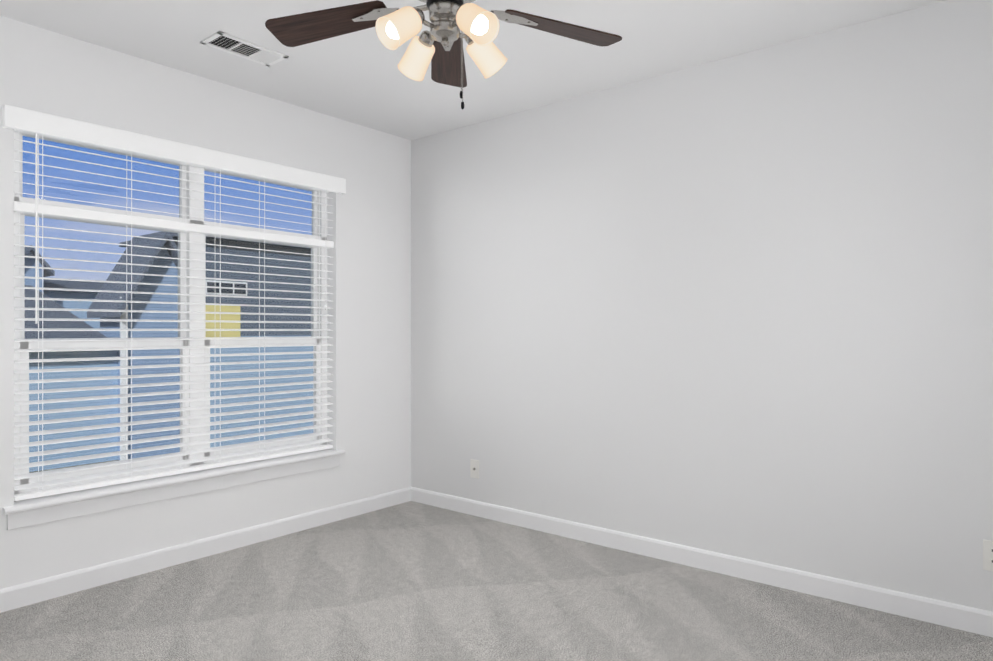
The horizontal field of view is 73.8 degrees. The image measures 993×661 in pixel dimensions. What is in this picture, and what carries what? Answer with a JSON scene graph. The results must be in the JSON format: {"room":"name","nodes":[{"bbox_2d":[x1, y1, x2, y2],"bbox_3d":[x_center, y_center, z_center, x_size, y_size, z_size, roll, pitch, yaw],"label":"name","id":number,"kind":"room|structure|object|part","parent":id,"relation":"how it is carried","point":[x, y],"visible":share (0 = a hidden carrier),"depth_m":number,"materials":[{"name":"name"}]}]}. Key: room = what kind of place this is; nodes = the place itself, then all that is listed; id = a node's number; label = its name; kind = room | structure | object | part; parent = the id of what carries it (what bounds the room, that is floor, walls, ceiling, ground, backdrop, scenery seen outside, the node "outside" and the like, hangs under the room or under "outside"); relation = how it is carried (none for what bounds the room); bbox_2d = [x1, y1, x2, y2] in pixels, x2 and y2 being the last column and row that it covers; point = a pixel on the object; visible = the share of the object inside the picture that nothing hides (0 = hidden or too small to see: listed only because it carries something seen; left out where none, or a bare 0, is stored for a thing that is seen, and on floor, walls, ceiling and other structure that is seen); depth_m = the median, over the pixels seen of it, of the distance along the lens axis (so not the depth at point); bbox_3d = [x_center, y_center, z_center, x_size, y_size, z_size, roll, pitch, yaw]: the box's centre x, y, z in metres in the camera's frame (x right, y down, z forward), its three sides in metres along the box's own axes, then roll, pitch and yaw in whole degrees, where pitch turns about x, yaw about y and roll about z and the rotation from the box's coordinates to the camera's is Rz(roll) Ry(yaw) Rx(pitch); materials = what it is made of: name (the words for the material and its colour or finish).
{"room":"empty bedroom","nodes":[
{"label":"empty bedroom","id":0,"kind":"room"},
{"bbox_2d":[0,16,410,588],"bbox_3d":[-1.890,-0.069,3.015,0.170,2.440,3.940,0,0,39],"label":"wall","id":1,"kind":"structure","parent":0,"point":[42,70],"depth_m":3.58,"materials":[{"name":"white paint"}]},
{"bbox_2d":[14,131,326,493],"bbox_3d":[-1.581,-0.086,3.453,0.086,1.625,1.630,0,0,39],"label":"window unit","id":2,"kind":"structure","parent":1,"relation":"in","point":[19,218],"depth_m":3.41,"materials":[{"name":"white plastic"}]},
{"bbox_2d":[2,105,345,500],"bbox_3d":[-1.499,-0.103,3.391,0.107,1.635,1.717,0,0,39],"label":"window blinds","id":3,"kind":"object","parent":2,"relation":"attached to","point":[31,122],"visible":0.9,"depth_m":3.21,"materials":[{"name":"white plastic"}]},
{"bbox_2d":[2,449,345,529],"bbox_3d":[-1.500,0.773,3.387,0.115,0.095,1.710,0,0,39],"label":"window sill","id":4,"kind":"structure","parent":1,"relation":"attached to","point":[34,511],"depth_m":3.18,"materials":[{"name":"white wood"}]},
{"bbox_2d":[0,487,411,612],"bbox_3d":[-1.507,1.105,3.339,0.013,0.092,2.874,0,0,39],"label":"baseboard","id":5,"kind":"structure","parent":1,"relation":"attached to","point":[21,595],"depth_m":3.26,"materials":[{"name":"white wood"}]},
{"bbox_2d":[0,0,945,139],"bbox_3d":[-0.429,-1.339,1.824,3.940,0.100,4.220,0,0,39],"label":"ceiling","id":6,"kind":"structure","parent":0,"point":[358,77],"depth_m":2.99,"materials":[{"name":"white paint"}]},
{"bbox_2d":[200,31,288,66],"bbox_3d":[-1.149,-1.284,3.030,0.170,0.010,0.340,0,0,39],"label":"ceiling vent","id":7,"kind":"object","parent":6,"relation":"in","point":[233,45],"visible":1,"depth_m":3.02,"materials":[{"name":"white plastic"}]},
{"bbox_2d":[265,0,621,109],"bbox_3d":[-0.166,-0.984,2.017,1.169,0.611,1.151,0,0,39],"label":"fan","id":8,"kind":"object","parent":6,"relation":"hanging from","point":[439,46],"visible":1,"depth_m":2.12,"materials":[{"name":"brown wood"}]},
{"label":"blade","id":9,"kind":"part","parent":8,"relation":"part of","materials":[{"name":"brown wood"}]},
{"label":"blade","id":10,"kind":"part","parent":8,"relation":"part of","materials":[{"name":"brown wood"}]},
{"bbox_3d":[0.211,-0.999,2.190,0.415,0.006,0.144,4,10,-21],"label":"blade","id":11,"kind":"part","parent":8,"relation":"part of","materials":[{"name":"brown wood"}]},
{"bbox_2d":[0,501,992,660],"bbox_3d":[-0.429,1.201,1.824,3.940,0.100,4.220,0,0,39],"label":"floor","id":12,"kind":"structure","parent":0,"point":[411,581],"depth_m":2.71,"materials":[{"name":"carpet"}]},
{"bbox_2d":[411,0,992,611],"bbox_3d":[0.860,-0.069,3.405,3.940,2.440,0.140,0,0,39],"label":"wall","id":13,"kind":"structure","parent":0,"point":[739,306],"depth_m":3.08,"materials":[{"name":"white paint"}]},
{"bbox_2d":[470,459,478,478],"bbox_3d":[-0.139,0.862,4.118,0.070,0.115,0.018,0,0,39],"label":"outlet","id":14,"kind":"object","parent":13,"relation":"attached to","point":[474,468],"visible":1,"depth_m":4.12,"materials":[{"name":"white plastic"}]},
{"bbox_2d":[412,487,992,636],"bbox_3d":[0.812,1.105,3.346,3.600,0.092,0.013,0,0,39],"label":"baseboard","id":15,"kind":"structure","parent":13,"relation":"attached to","point":[955,616],"depth_m":3.07,"materials":[{"name":"white"}]},
{"bbox_2d":[983,540,992,570],"bbox_3d":[1.870,0.849,2.485,0.070,0.115,0.009,0,0,39],"label":"electrical outlet","id":16,"kind":"object","parent":13,"relation":"attached to","point":[987,555],"visible":1,"depth_m":2.50,"materials":[{"name":"white plastic"}]},
{"label":"outside","id":17,"kind":"structure","parent":0,"visible":0},
{"bbox_2d":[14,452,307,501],"bbox_3d":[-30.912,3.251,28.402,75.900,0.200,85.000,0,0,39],"label":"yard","id":18,"kind":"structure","parent":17,"point":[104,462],"depth_m":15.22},
{"bbox_2d":[25,231,312,471],"bbox_3d":[-21.534,-0.265,20.044,25.800,6.828,48.700,0,0,39],"label":"house","id":19,"kind":"structure","parent":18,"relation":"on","point":[142,287],"depth_m":16.76,"materials":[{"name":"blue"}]}
]}

